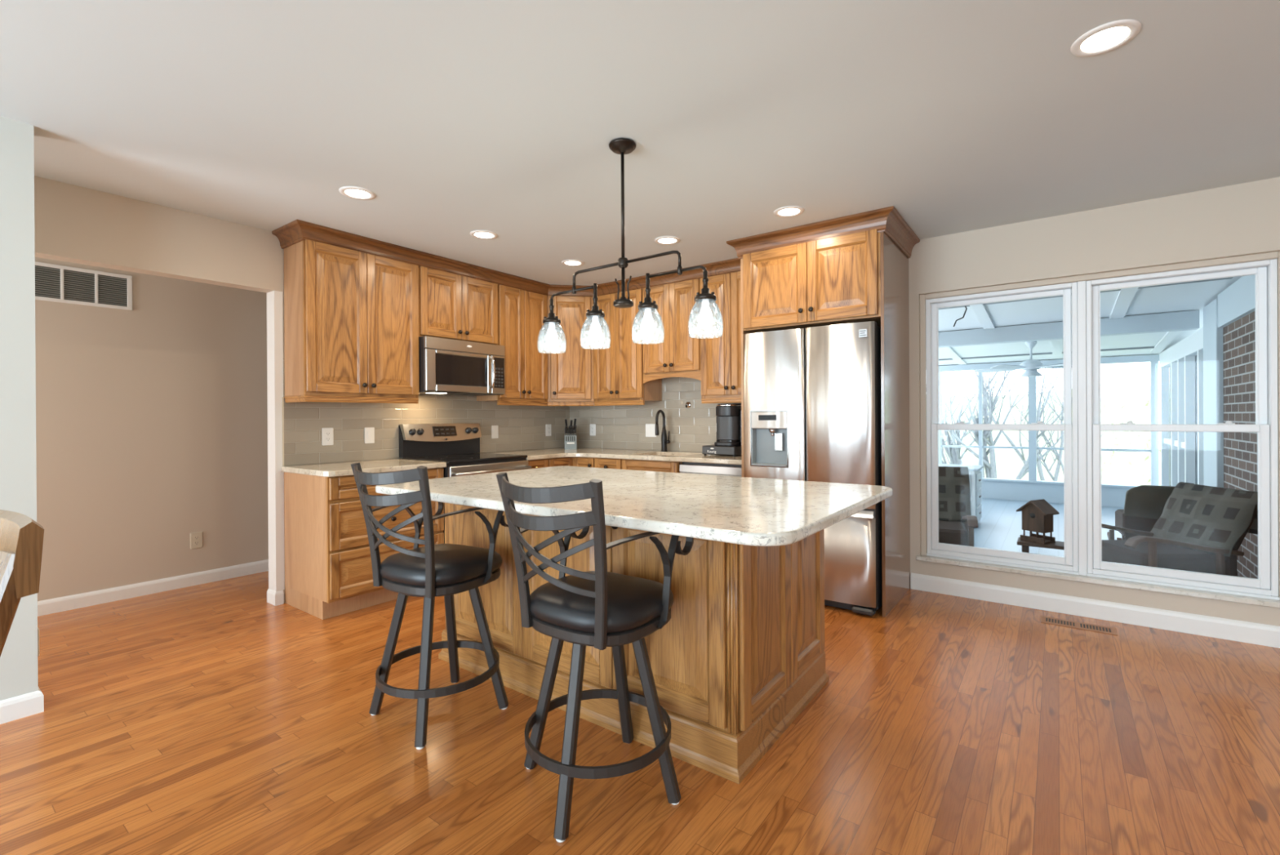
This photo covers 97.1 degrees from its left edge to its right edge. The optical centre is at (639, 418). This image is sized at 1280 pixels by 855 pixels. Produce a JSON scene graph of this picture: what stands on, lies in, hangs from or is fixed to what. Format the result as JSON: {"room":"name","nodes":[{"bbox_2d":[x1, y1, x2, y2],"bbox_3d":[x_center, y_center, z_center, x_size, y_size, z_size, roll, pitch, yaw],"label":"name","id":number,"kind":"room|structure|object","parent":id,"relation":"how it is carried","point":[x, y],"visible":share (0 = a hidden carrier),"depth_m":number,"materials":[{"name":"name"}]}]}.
{"room":"kitchen","nodes":[
{"label":"kitchen","id":0,"kind":"room"},
{"bbox_2d":[0,116,38,700],"bbox_3d":[-3.662,0.011,0.902,0.120,2.440,3.700,0,0,36],"label":"wall","id":1,"kind":"structure","parent":0,"point":[18,464],"depth_m":2.31,"materials":[{"name":"paint"}]},
{"bbox_2d":[0,686,44,724],"bbox_3d":[-3.646,1.186,0.905,0.134,0.090,3.714,0,0,36],"label":"baseboard","id":2,"kind":"structure","parent":1,"relation":"attached to","point":[11,708],"depth_m":2.31,"materials":[{"name":"white paint"}]},
{"bbox_2d":[37,626,39,655],"bbox_3d":[-2.548,0.937,2.389,0.072,0.116,0.006,0,0,36],"label":"outlet","id":3,"kind":"object","parent":1,"relation":"attached to","point":[37,627],"visible":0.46,"depth_m":2.37,"materials":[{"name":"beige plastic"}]},
{"bbox_2d":[35,257,268,600],"bbox_3d":[-3.709,0.007,3.671,0.100,2.440,4.900,0,0,36],"label":"wall","id":4,"kind":"structure","parent":0,"point":[152,417],"depth_m":3.97,"materials":[{"name":"beige paint"}]},
{"bbox_2d":[35,261,132,310],"bbox_3d":[-3.639,-0.859,3.677,0.010,0.236,0.512,0,0,36],"label":"air vent","id":5,"kind":"object","parent":4,"relation":"in","point":[53,282],"visible":0.78,"depth_m":3.68,"materials":[{"name":"white metal"}]},
{"bbox_2d":[37,559,268,616],"bbox_3d":[-3.656,1.182,3.639,0.014,0.090,4.700,0,0,36],"label":"baseboard","id":6,"kind":"structure","parent":4,"relation":"attached to","point":[55,605],"depth_m":3.93,"materials":[{"name":"white paint"}]},
{"bbox_2d":[190,531,202,548],"bbox_3d":[-3.269,0.897,4.168,0.008,0.118,0.073,0,0,36],"label":"outlet","id":7,"kind":"object","parent":4,"relation":"attached to","point":[196,538],"visible":1,"depth_m":4.17,"materials":[{"name":"beige plastic"}]},
{"bbox_2d":[34,175,562,602],"bbox_3d":[-2.503,0.000,3.639,0.115,2.440,6.082,0,0,36],"label":"wall","id":8,"kind":"structure","parent":0,"point":[73,224],"depth_m":3.19,"materials":[{"name":"beige paint"}]},
{"bbox_2d":[266,587,284,605],"bbox_3d":[-2.414,1.174,3.742,0.130,0.090,0.050,0,0,36],"label":"baseboard","id":9,"kind":"object","parent":8,"relation":"attached to","point":[274,597],"visible":1,"depth_m":3.71,"materials":[{"name":"white paint"}]},
{"bbox_2d":[266,290,284,591],"bbox_3d":[-2.418,0.146,3.751,0.120,1.966,0.050,0,0,36],"label":"trim","id":10,"kind":"structure","parent":8,"relation":"attached to","point":[274,298],"depth_m":3.72,"materials":[{"name":"white paint"}]},
{"bbox_2d":[281,396,284,466],"bbox_3d":[-2.357,0.086,3.731,0.010,0.454,0.008,0,0,36],"label":"trim","id":11,"kind":"structure","parent":8,"relation":"attached to","point":[282,397],"depth_m":3.73,"materials":[{"name":"beige paint"}]},
{"bbox_2d":[321,427,333,445],"bbox_3d":[-2.183,0.126,3.953,0.008,0.122,0.076,0,0,36],"label":"outlet","id":12,"kind":"object","parent":8,"relation":"attached to","point":[326,433],"visible":1,"depth_m":3.95,"materials":[{"name":"white plastic"}]},
{"bbox_2d":[283,239,418,403],"bbox_3d":[-1.979,-0.622,3.947,0.346,1.027,0.790,0,0,36],"label":"upper cabinet","id":13,"kind":"object","parent":8,"relation":"attached to","point":[351,317],"visible":1,"depth_m":3.77,"materials":[{"name":"brown wood"}]},
{"bbox_2d":[271,219,740,297],"bbox_3d":[-0.866,-1.181,4.522,3.390,0.100,1.420,0,0,-15],"label":"crown molding","id":14,"kind":"structure","parent":13,"relation":"attached to","point":[296,231],"depth_m":4.40,"materials":[{"name":"brown wood"}]},
{"bbox_2d":[364,426,374,443],"bbox_3d":[-2.004,0.124,4.193,0.011,0.118,0.073,0,0,36],"label":"light switch","id":15,"kind":"object","parent":8,"relation":"attached to","point":[369,431],"visible":1,"depth_m":4.19,"materials":[{"name":"white plastic"}]},
{"bbox_2d":[283,357,569,466],"bbox_3d":[-1.546,-0.050,4.831,0.008,0.714,2.725,0,0,36],"label":"backsplash","id":16,"kind":"structure","parent":8,"relation":"attached to","point":[520,428],"depth_m":4.35,"materials":[{"name":"tile"}]},
{"bbox_2d":[417,266,497,344],"bbox_3d":[-1.524,-0.875,4.565,0.346,0.528,0.743,0,0,36],"label":"upper cabinet","id":17,"kind":"object","parent":8,"relation":"attached to","point":[453,306],"visible":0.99,"depth_m":4.45,"materials":[{"name":"brown wood"}]},
{"bbox_2d":[418,335,505,395],"bbox_3d":[-1.482,-0.400,4.539,0.441,0.414,0.742,0,0,36],"label":"microwave","id":18,"kind":"object","parent":17,"relation":"attached to","point":[446,366],"visible":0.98,"depth_m":4.39,"materials":[{"name":"silver metal"}]},
{"bbox_2d":[491,425,497,438],"bbox_3d":[-1.314,0.121,5.128,0.011,0.118,0.073,0,0,36],"label":"light switch","id":19,"kind":"object","parent":8,"relation":"attached to","point":[494,428],"visible":1,"depth_m":5.12,"materials":[{"name":"white plastic"}]},
{"bbox_2d":[476,284,547,405],"bbox_3d":[-1.129,-0.629,5.098,0.346,1.027,0.576,0,0,36],"label":"upper cabinet","id":20,"kind":"object","parent":8,"relation":"attached to","point":[521,313],"visible":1,"depth_m":4.99,"materials":[{"name":"brown wood"}]},
{"bbox_2d":[546,423,551,435],"bbox_3d":[-0.915,0.116,5.670,0.008,0.118,0.073,0,0,36],"label":"outlet","id":21,"kind":"object","parent":8,"relation":"attached to","point":[548,426],"visible":1,"depth_m":5.67,"materials":[{"name":"white plastic"}]},
{"bbox_2d":[546,295,594,405],"bbox_3d":[-0.678,-0.632,5.492,0.606,1.027,0.608,0,0,36],"label":"upper cabinet","id":22,"kind":"object","parent":8,"relation":"attached to","point":[570,368],"visible":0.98,"depth_m":5.26,"materials":[{"name":"brown wood"}]},
{"bbox_2d":[0,0,1279,285],"bbox_3d":[-0.550,-1.277,1.127,8.214,0.100,7.772,0,0,36],"label":"ceiling","id":23,"kind":"structure","parent":0,"point":[460,117],"depth_m":2.26,"materials":[{"name":"paint"}]},
{"bbox_2d":[338,186,375,199],"bbox_3d":[-1.533,-1.221,3.071,0.180,0.005,0.180,0,0,36],"label":"recessed light","id":24,"kind":"object","parent":23,"relation":"in","point":[356,193],"visible":1,"depth_m":3.06,"materials":[{"name":"white paint"}]},
{"bbox_2d":[470,230,497,239],"bbox_3d":[-1.042,-1.225,3.777,0.180,0.005,0.180,0,0,36],"label":"recessed light","id":25,"kind":"object","parent":23,"relation":"in","point":[482,234],"visible":1,"depth_m":3.77,"materials":[{"name":"white paint"}]},
{"bbox_2d":[561,259,584,266],"bbox_3d":[-0.531,-1.229,4.470,0.180,0.005,0.180,0,0,36],"label":"recessed light","id":26,"kind":"object","parent":23,"relation":"in","point":[567,262],"visible":1,"depth_m":4.46,"materials":[{"name":"white paint"}]},
{"bbox_2d":[537,137,722,351],"bbox_3d":[-0.088,-0.782,2.549,1.017,0.900,0.142,0,0,36],"label":"pendant light","id":27,"kind":"object","parent":23,"relation":"hanging from","point":[622,146],"visible":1,"depth_m":2.52,"materials":[{"name":"black metal"}]},
{"bbox_2d":[654,235,679,244],"bbox_3d":[0.189,-1.232,3.918,0.180,0.005,0.180,0,0,36],"label":"recessed light","id":28,"kind":"object","parent":23,"relation":"in","point":[665,240],"visible":1,"depth_m":3.91,"materials":[{"name":"white paint"}]},
{"bbox_2d":[773,205,804,217],"bbox_3d":[0.890,-1.236,3.382,0.180,0.005,0.180,0,0,36],"label":"recessed light","id":29,"kind":"object","parent":23,"relation":"in","point":[789,211],"visible":1,"depth_m":3.38,"materials":[{"name":"white paint"}]},
{"bbox_2d":[1070,19,1141,57],"bbox_3d":[1.518,-1.237,1.846,0.180,0.005,0.180,0,0,36],"label":"recessed light","id":30,"kind":"object","parent":23,"relation":"in","point":[1108,37],"visible":1,"depth_m":1.84,"materials":[{"name":"white paint"}]},
{"bbox_2d":[0,570,1279,854],"bbox_3d":[-0.571,1.243,1.083,8.214,0.060,7.652,0,0,36],"label":"floor","id":31,"kind":"structure","parent":0,"point":[214,717],"depth_m":2.07,"materials":[{"name":"brown wood"}]},
{"bbox_2d":[0,509,44,656],"bbox_3d":[-1.260,0.692,0.756,0.500,1.059,0.585,0,0,20],"label":"dining chair","id":32,"kind":"object","parent":31,"relation":"on","point":[21,537],"visible":1,"depth_m":0.88,"materials":[{"name":"brown wood"}]},
{"bbox_2d":[284,466,444,619],"bbox_3d":[-1.853,0.781,3.859,0.660,0.868,0.788,0,0,36],"label":"base cabinet","id":33,"kind":"object","parent":31,"relation":"on","point":[328,567],"visible":0.55,"depth_m":3.52,"materials":[{"name":"brown wood"}]},
{"bbox_2d":[280,458,446,476],"bbox_3d":[-1.863,0.329,3.853,0.640,0.035,0.812,0,0,36],"label":"countertop","id":34,"kind":"structure","parent":33,"relation":"on","point":[341,468],"depth_m":3.69,"materials":[{"name":"stone"}]},
{"bbox_2d":[351,462,508,749],"bbox_3d":[-0.854,0.692,2.308,0.482,1.041,0.566,0,0,29],"label":"bar stool","id":35,"kind":"object","parent":31,"relation":"on","point":[430,571],"visible":0.98,"depth_m":2.19,"materials":[{"name":"black metal"}]},
{"bbox_2d":[379,543,502,586],"bbox_3d":[-0.830,0.593,2.352,0.435,0.086,0.409,0,0,29],"label":"seat cushion","id":36,"kind":"object","parent":35,"relation":"on","point":[455,564],"depth_m":2.22,"materials":[{"name":"black leather"}]},
{"bbox_2d":[398,422,531,543],"bbox_3d":[-1.361,0.611,4.457,0.726,1.142,0.744,0,0,36],"label":"range","id":37,"kind":"object","parent":31,"relation":"on","point":[421,441],"visible":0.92,"depth_m":4.47,"materials":[{"name":"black metal"}]},
{"bbox_2d":[402,452,527,463],"bbox_3d":[-1.368,0.308,4.461,0.595,0.020,0.744,0,0,36],"label":"cooktop","id":38,"kind":"object","parent":37,"relation":"in","point":[448,457],"depth_m":4.39,"materials":[{"name":"black glass"}]},
{"bbox_2d":[528,458,548,468],"bbox_3d":[-1.089,0.775,4.893,0.660,0.868,0.262,0,0,36],"label":"base cabinet","id":39,"kind":"object","parent":31,"relation":"on","point":[540,463],"visible":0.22,"depth_m":4.72,"materials":[{"name":"brown wood"}]},
{"bbox_2d":[547,457,595,467],"bbox_3d":[-0.651,0.772,5.295,0.872,0.868,0.904,0,0,36],"label":"base cabinet","id":40,"kind":"object","parent":31,"relation":"on","point":[560,461],"visible":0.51,"depth_m":4.96,"materials":[{"name":"brown wood"}]},
{"bbox_2d":[488,447,741,464],"bbox_3d":[-0.151,0.317,4.758,2.318,0.035,1.172,0,0,36],"label":"countertop","id":41,"kind":"structure","parent":40,"relation":"on","point":[669,455],"depth_m":4.82,"materials":[{"name":"stone"}]},
{"bbox_2d":[564,427,576,448],"bbox_3d":[-0.690,0.199,5.604,0.116,0.205,0.152,0,0,-9],"label":"knife block","id":42,"kind":"object","parent":41,"relation":"on","point":[570,440],"visible":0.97,"depth_m":5.53,"materials":[{"name":"white plastic"}]},
{"bbox_2d":[564,425,567,434],"bbox_3d":[-0.719,0.110,5.511,0.020,0.091,0.066,0,0,-9],"label":"knife","id":43,"kind":"object","parent":42,"relation":"in","point":[566,426],"visible":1,"depth_m":5.51,"materials":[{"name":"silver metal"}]},
{"bbox_2d":[568,425,570,434],"bbox_3d":[-0.689,0.111,5.517,0.021,0.087,0.065,0,0,-13],"label":"knife","id":44,"kind":"object","parent":42,"relation":"in","point":[569,427],"visible":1,"depth_m":5.51,"materials":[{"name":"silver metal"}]},
{"bbox_2d":[570,425,573,434],"bbox_3d":[-0.664,0.111,5.521,0.020,0.086,0.064,0,0,-9],"label":"knife","id":45,"kind":"object","parent":42,"relation":"in","point":[571,427],"visible":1,"depth_m":5.52,"materials":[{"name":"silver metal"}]},
{"bbox_2d":[573,418,576,431],"bbox_3d":[-0.643,0.061,5.571,0.022,0.121,0.087,0,0,-16],"label":"knife","id":46,"kind":"object","parent":42,"relation":"in","point":[575,420],"visible":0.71,"depth_m":5.56,"materials":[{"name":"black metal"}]},
{"bbox_2d":[654,409,670,451],"bbox_3d":[0.211,0.108,5.043,0.102,0.377,0.205,0,0,22],"label":"faucet","id":47,"kind":"object","parent":41,"relation":"on","point":[664,435],"visible":1,"depth_m":5.09,"materials":[{"name":"black metal"}]},
{"bbox_2d":[702,444,741,456],"bbox_3d":[0.705,0.256,4.581,0.296,0.078,0.309,0,0,36],"label":"pod drawer","id":48,"kind":"object","parent":41,"relation":"on","point":[734,451],"visible":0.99,"depth_m":4.44,"materials":[{"name":"black plastic"}]},
{"bbox_2d":[714,403,741,445],"bbox_3d":[0.747,0.049,4.551,0.235,0.334,0.265,0,0,36],"label":"coffee maker","id":49,"kind":"object","parent":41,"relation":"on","point":[728,418],"visible":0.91,"depth_m":4.46,"materials":[{"name":"black plastic"}]},
{"bbox_2d":[496,471,693,842],"bbox_3d":[-0.154,0.689,1.850,0.547,1.041,0.599,0,0,35],"label":"bar stool","id":50,"kind":"object","parent":31,"relation":"on","point":[600,608],"visible":1,"depth_m":1.72,"materials":[{"name":"black metal"}]},
{"bbox_2d":[529,570,673,633],"bbox_3d":[-0.135,0.590,1.878,0.435,0.086,0.409,0,0,35],"label":"seat cushion","id":51,"kind":"object","parent":50,"relation":"on","point":[634,605],"depth_m":1.74,"materials":[{"name":"black leather"}]},
{"bbox_2d":[594,457,622,469],"bbox_3d":[-0.101,0.769,5.051,0.300,0.868,0.660,0,0,36],"label":"base cabinet","id":52,"kind":"object","parent":31,"relation":"on","point":[608,463],"visible":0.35,"depth_m":4.80,"materials":[{"name":"brown wood"}]},
{"bbox_2d":[438,502,828,783],"bbox_3d":[-0.079,0.773,2.728,1.674,0.868,0.963,0,0,36],"label":"kitchen island","id":53,"kind":"object","parent":31,"relation":"on","point":[740,655],"visible":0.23,"depth_m":2.11,"materials":[{"name":"brown wood"}]},
{"bbox_2d":[375,465,892,546],"bbox_3d":[-0.070,0.320,2.555,2.019,0.035,1.280,0,0,36],"label":"island countertop","id":54,"kind":"structure","parent":53,"relation":"on","point":[742,510],"depth_m":2.12,"materials":[{"name":"stone"}]},
{"bbox_2d":[622,458,682,472],"bbox_3d":[0.244,0.768,4.797,0.556,0.868,0.660,0,0,36],"label":"base cabinet","id":55,"kind":"object","parent":31,"relation":"on","point":[627,464],"visible":0.12,"depth_m":4.54,"materials":[{"name":"brown wood"}]},
{"bbox_2d":[679,462,742,476],"bbox_3d":[0.707,0.766,4.461,0.582,0.868,0.649,0,0,36],"label":"dishwasher","id":56,"kind":"object","parent":31,"relation":"on","point":[711,468],"visible":0.2,"depth_m":4.25,"materials":[{"name":"silver metal"}]},
{"bbox_2d":[742,320,882,615],"bbox_3d":[1.275,0.307,3.932,0.863,1.782,0.766,0,0,36],"label":"refrigerator","id":57,"kind":"object","parent":31,"relation":"on","point":[812,395],"visible":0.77,"depth_m":3.53,"materials":[{"name":"grey metal"}]},
{"bbox_2d":[740,228,910,617],"bbox_3d":[1.290,0.022,3.954,0.947,2.352,0.766,0,0,36],"label":"tall cabinet","id":58,"kind":"object","parent":31,"relation":"on","point":[860,277],"visible":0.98,"depth_m":3.64,"materials":[{"name":"brown wood"}]},
{"bbox_2d":[726,205,919,259],"bbox_3d":[1.276,-1.183,3.943,1.091,0.118,0.788,0,0,36],"label":"crown molding","id":59,"kind":"structure","parent":58,"relation":"attached to","point":[888,220],"depth_m":3.62,"materials":[{"name":"brown wood"}]},
{"bbox_2d":[1040,615,1117,635],"bbox_3d":[2.524,1.190,3.261,0.347,0.003,0.130,0,0,36],"label":"floor vent","id":60,"kind":"object","parent":31,"relation":"in","point":[1086,626],"visible":1,"depth_m":3.26,"materials":[{"name":"brown wood"}]},
{"bbox_2d":[582,177,1279,626],"bbox_3d":[2.168,-0.027,3.877,7.118,2.440,0.150,0,0,36],"label":"wall","id":61,"kind":"structure","parent":0,"point":[1243,219],"depth_m":3.39,"materials":[{"name":"beige paint"}]},
{"bbox_2d":[590,423,595,435],"bbox_3d":[-0.479,0.114,5.723,0.073,0.118,0.008,0,0,36],"label":"outlet","id":62,"kind":"object","parent":61,"relation":"attached to","point":[593,426],"visible":1,"depth_m":5.72,"materials":[{"name":"white plastic"}]},
{"bbox_2d":[592,288,662,405],"bbox_3d":[-0.131,-0.635,5.250,0.570,1.027,0.346,0,0,36],"label":"upper cabinet","id":63,"kind":"object","parent":61,"relation":"attached to","point":[618,358],"visible":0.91,"depth_m":5.12,"materials":[{"name":"brown wood"}]},
{"bbox_2d":[645,423,656,436],"bbox_3d":[0.100,0.111,5.293,0.122,0.122,0.011,0,0,36],"label":"light switch","id":64,"kind":"object","parent":61,"relation":"attached to","point":[650,428],"visible":0.84,"depth_m":5.30,"materials":[{"name":"white plastic"}]},
{"bbox_2d":[569,377,741,452],"bbox_3d":[0.198,-0.061,5.233,2.318,0.714,0.008,0,0,36],"label":"backsplash","id":65,"kind":"structure","parent":61,"relation":"attached to","point":[620,426],"depth_m":5.26,"materials":[{"name":"tile"}]},
{"bbox_2d":[642,278,701,383],"bbox_3d":[0.335,-0.730,4.905,0.588,0.840,0.346,0,0,36],"label":"upper cabinet","id":66,"kind":"object","parent":61,"relation":"attached to","point":[678,355],"visible":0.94,"depth_m":4.76,"materials":[{"name":"brown wood"}]},
{"bbox_2d":[684,401,691,408],"bbox_3d":[0.417,-0.121,5.035,0.060,0.060,0.047,0,0,36],"label":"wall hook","id":67,"kind":"object","parent":61,"relation":"attached to","point":[687,404],"visible":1,"depth_m":5.04,"materials":[{"name":"silver metal"}]},
{"bbox_2d":[700,271,741,403],"bbox_3d":[0.797,-0.639,4.565,0.558,1.027,0.346,0,0,36],"label":"upper cabinet","id":68,"kind":"object","parent":61,"relation":"attached to","point":[720,356],"visible":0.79,"depth_m":4.50,"materials":[{"name":"brown wood"}]},
{"bbox_2d":[925,281,1078,571],"bbox_3d":[2.366,0.053,3.741,0.838,1.774,0.085,0,0,36],"label":"window","id":69,"kind":"structure","parent":61,"relation":"in","point":[1069,562],"depth_m":3.66,"materials":[{"name":"white plastic"}]},
{"bbox_2d":[910,572,1279,648],"bbox_3d":[3.447,1.132,2.837,3.834,0.110,0.014,0,0,36],"label":"baseboard","id":70,"kind":"structure","parent":61,"relation":"attached to","point":[1260,633],"depth_m":3.33,"materials":[{"name":"white paint"}]},
{"bbox_2d":[915,554,1279,608],"bbox_3d":[2.689,0.970,3.482,1.781,0.029,0.167,0,0,36],"label":"trim","id":71,"kind":"structure","parent":61,"relation":"attached to","point":[1112,582],"depth_m":3.33,"materials":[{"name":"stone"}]},
{"bbox_2d":[920,250,1279,599],"bbox_3d":[2.672,0.042,3.462,1.737,1.826,0.030,0,0,36],"label":"trim","id":72,"kind":"structure","parent":61,"relation":"attached to","point":[1274,255],"depth_m":3.51,"materials":[{"name":"beige paint"}]},
{"bbox_2d":[926,280,1279,599],"bbox_3d":[2.698,0.059,3.491,1.671,1.790,0.098,0,0,36],"label":"trim","id":73,"kind":"structure","parent":61,"relation":"attached to","point":[1082,335],"depth_m":3.44,"materials":[{"name":"white plastic"}]},
{"bbox_2d":[1085,258,1278,596],"bbox_3d":[3.054,0.050,3.233,0.789,1.774,0.085,0,0,36],"label":"window","id":74,"kind":"structure","parent":61,"relation":"in","point":[1265,272],"depth_m":3.09,"materials":[{"name":"white plastic"}]},
{"bbox_2d":[973,497,1124,556],"bbox_3d":[4.130,1.239,5.838,3.020,0.119,5.313,0,0,36],"label":"floor","id":75,"kind":"structure","parent":0,"point":[1000,525],"depth_m":6.19,"materials":[{"name":"paint"}]},
{"bbox_2d":[926,466,977,546],"bbox_3d":[2.360,0.797,4.549,0.558,0.785,0.869,0,0,25],"label":"armchair","id":76,"kind":"object","parent":75,"relation":"on","point":[957,525],"visible":0.38,"depth_m":4.60,"materials":[{"name":"grey fabric"}]},
{"bbox_2d":[938,466,970,521],"bbox_3d":[2.466,0.617,4.775,0.558,0.426,0.368,0,0,25],"label":"cushion","id":77,"kind":"object","parent":76,"relation":"on","point":[954,497],"depth_m":4.65,"materials":[{"name":"grey fabric"}]},
{"bbox_2d":[938,463,983,522],"bbox_3d":[3.523,0.849,6.416,0.600,0.625,0.560,0,0,36],"label":"base cabinet","id":78,"kind":"object","parent":75,"relation":"on","point":[975,473],"visible":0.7,"depth_m":6.09,"materials":[{"name":"white paint"}]},
{"bbox_2d":[1017,537,1064,552],"bbox_3d":[3.091,1.057,4.213,0.460,0.260,0.200,0,0,36],"label":"table","id":79,"kind":"object","parent":75,"relation":"on","point":[1025,544],"visible":0.23,"depth_m":4.21,"materials":[{"name":"brown wood"}]},
{"bbox_2d":[1016,498,1059,544],"bbox_3d":[3.005,0.770,4.275,0.170,0.314,0.210,0,0,-26],"label":"birdhouse","id":80,"kind":"object","parent":79,"relation":"on","point":[1037,514],"visible":1,"depth_m":4.23,"materials":[{"name":"brown wood"}]},
{"bbox_2d":[1020,533,1055,544],"bbox_3d":[3.005,0.907,4.275,0.140,0.040,0.170,0,0,-26],"label":"tray","id":81,"kind":"object","parent":80,"relation":"on","point":[1036,538],"depth_m":4.24,"materials":[{"name":"brown wood"}]},
{"bbox_2d":[1106,484,1175,539],"bbox_3d":[4.369,0.856,4.764,0.574,0.644,0.846,0,0,32],"label":"armchair","id":82,"kind":"object","parent":75,"relation":"on","point":[1144,504],"visible":0.23,"depth_m":4.60,"materials":[{"name":"black fabric"}]},
{"bbox_2d":[1101,481,1257,576],"bbox_3d":[3.394,0.812,3.654,0.869,0.745,0.558,0,0,1],"label":"outdoor sofa","id":83,"kind":"object","parent":75,"relation":"on","point":[1201,528],"visible":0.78,"depth_m":3.50,"materials":[{"name":"grey fabric"}]},
{"bbox_2d":[1151,481,1257,556],"bbox_3d":[3.643,0.632,3.648,0.368,0.386,0.558,0,0,1],"label":"quilt","id":84,"kind":"object","parent":83,"relation":"on","point":[1220,518],"depth_m":3.54,"materials":[{"name":"grey fabric"}]},
{"bbox_2d":[1203,297,1223,487],"bbox_3d":[4.844,0.108,4.641,0.240,2.137,0.500,0,0,36],"label":"column porch","id":85,"kind":"structure","parent":75,"relation":"on","point":[1213,355],"depth_m":4.60,"materials":[{"name":"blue paint"}]},
{"bbox_2d":[980,477,1140,507],"bbox_3d":[5.590,1.022,7.986,2.620,0.290,0.140,0,0,36],"label":"wall","id":86,"kind":"structure","parent":0,"point":[1112,495],"depth_m":7.94,"materials":[{"name":"blue paint"}]},
{"bbox_2d":[941,444,1151,451],"bbox_3d":[5.596,0.417,7.972,2.398,0.030,0.030,0,0,36],"label":"trim","id":87,"kind":"structure","parent":86,"relation":"attached to","point":[944,446],"depth_m":8.02,"materials":[{"name":"blue paint"}]},
{"bbox_2d":[937,360,1159,485],"bbox_3d":[5.581,0.074,7.987,2.580,1.604,0.080,0,0,36],"label":"trim","id":88,"kind":"structure","parent":86,"relation":"on","point":[1154,443],"depth_m":7.96,"materials":[{"name":"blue paint"}]},
{"bbox_2d":[938,354,1159,371],"bbox_3d":[5.583,-0.769,7.987,2.620,0.082,0.090,0,0,36],"label":"trim","id":89,"kind":"structure","parent":86,"relation":"attached to","point":[1138,358],"depth_m":7.83,"materials":[{"name":"blue paint"}]},
{"bbox_2d":[1159,327,1203,368],"bbox_3d":[5.831,-0.723,5.965,0.220,0.183,2.810,0,0,36],"label":"window","id":90,"kind":"structure","parent":86,"relation":"attached to","point":[1189,345],"depth_m":5.80,"materials":[{"name":"white paint"}]},
{"bbox_2d":[1160,350,1204,485],"bbox_3d":[5.750,0.269,5.968,0.080,1.800,2.680,0,0,36],"label":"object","id":91,"kind":"structure","parent":86,"relation":"in","point":[1181,383],"depth_m":6.02,"materials":[{"name":"white paint"}]},
{"bbox_2d":[925,275,1242,368],"bbox_3d":[4.126,-0.971,6.014,3.420,0.363,5.613,0,0,36],"label":"ceiling","id":92,"kind":"structure","parent":0,"point":[1195,295],"depth_m":5.42,"materials":[{"name":"white paint"}]},
{"bbox_2d":[953,305,967,326],"bbox_3d":[2.678,-0.901,4.730,0.106,0.262,0.012,0,0,36],"label":"hanging wire","id":93,"kind":"object","parent":92,"relation":"hanging from","point":[965,305],"visible":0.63,"depth_m":4.72,"materials":[{"name":"grey plastic"}]},
{"bbox_2d":[975,340,1063,376],"bbox_3d":[4.570,-0.697,6.615,1.137,0.407,1.094,0,0,36],"label":"ceiling fan","id":94,"kind":"object","parent":92,"relation":"hanging from","point":[1031,366],"visible":0.98,"depth_m":6.52,"materials":[{"name":"white metal"}]},
{"bbox_2d":[940,287,1182,364],"bbox_3d":[4.122,-0.942,5.715,2.210,0.297,5.100,0,0,36],"label":"trim","id":95,"kind":"structure","parent":92,"relation":"attached to","point":[1125,297],"depth_m":5.64,"materials":[{"name":"white paint"}]},
{"bbox_2d":[938,310,1199,347],"bbox_3d":[3.938,-0.873,5.801,2.570,0.156,0.140,0,0,36],"label":"ceiling beam","id":96,"kind":"structure","parent":92,"relation":"attached to","point":[1184,320],"depth_m":5.58,"materials":[{"name":"blue paint"}]},
{"bbox_2d":[1222,311,1257,578],"bbox_3d":[4.156,0.232,3.674,0.200,1.900,1.873,0,0,36],"label":"brick wall","id":97,"kind":"structure","parent":0,"point":[1240,448],"depth_m":4.03,"materials":[{"name":"brick"}]},
{"bbox_2d":[925,277,1232,361],"bbox_3d":[4.184,-0.925,6.135,2.570,0.193,3.350,0,0,36],"label":"trim","id":98,"kind":"structure","parent":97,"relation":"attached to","point":[1225,277],"depth_m":5.00,"materials":[{"name":"white wood"}]},
{"bbox_2d":[1217,257,1277,327],"bbox_3d":[4.138,-0.849,3.682,0.230,0.261,1.873,0,0,36],"label":"trim","id":99,"kind":"structure","parent":97,"relation":"on","point":[1237,301],"depth_m":4.03,"materials":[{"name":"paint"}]},
{"label":"outside","id":100,"kind":"structure","parent":0,"visible":0},
{"bbox_2d":[942,385,1160,485],"bbox_3d":[20.254,-1.512,21.210,59.400,6.566,38.400,0,0,36],"label":"ground","id":101,"kind":"structure","parent":100,"point":[1009,464],"depth_m":19.14,"materials":[{"name":"white snow"}]},
{"bbox_2d":[942,372,978,442],"bbox_3d":[6.049,0.123,12.447,3.331,3.342,1.556,0,0,24],"label":"bare tree","id":102,"kind":"object","parent":101,"relation":"on","point":[972,372],"visible":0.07,"depth_m":12.47,"materials":[{"name":"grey plant"}]},
{"bbox_2d":[925,368,1114,479],"bbox_3d":[6.757,-0.792,10.850,3.765,5.195,2.352,0,0,42],"label":"bare tree","id":103,"kind":"object","parent":101,"relation":"on","point":[953,453],"visible":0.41,"depth_m":10.51,"materials":[{"name":"grey plant"}]},
{"bbox_2d":[947,368,1127,480],"bbox_3d":[8.272,-0.353,12.076,3.474,4.131,1.662,0,0,34],"label":"bare tree","id":104,"kind":"object","parent":101,"relation":"on","point":[1058,455],"visible":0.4,"depth_m":11.72,"materials":[{"name":"grey plant"}]},
{"bbox_2d":[1071,382,1160,482],"bbox_3d":[13.845,0.292,13.081,6.414,2.187,6.611,0,0,36],"label":"bare tree","id":105,"kind":"object","parent":101,"relation":"on","point":[1119,446],"visible":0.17,"depth_m":13.57,"materials":[{"name":"grey plant"}]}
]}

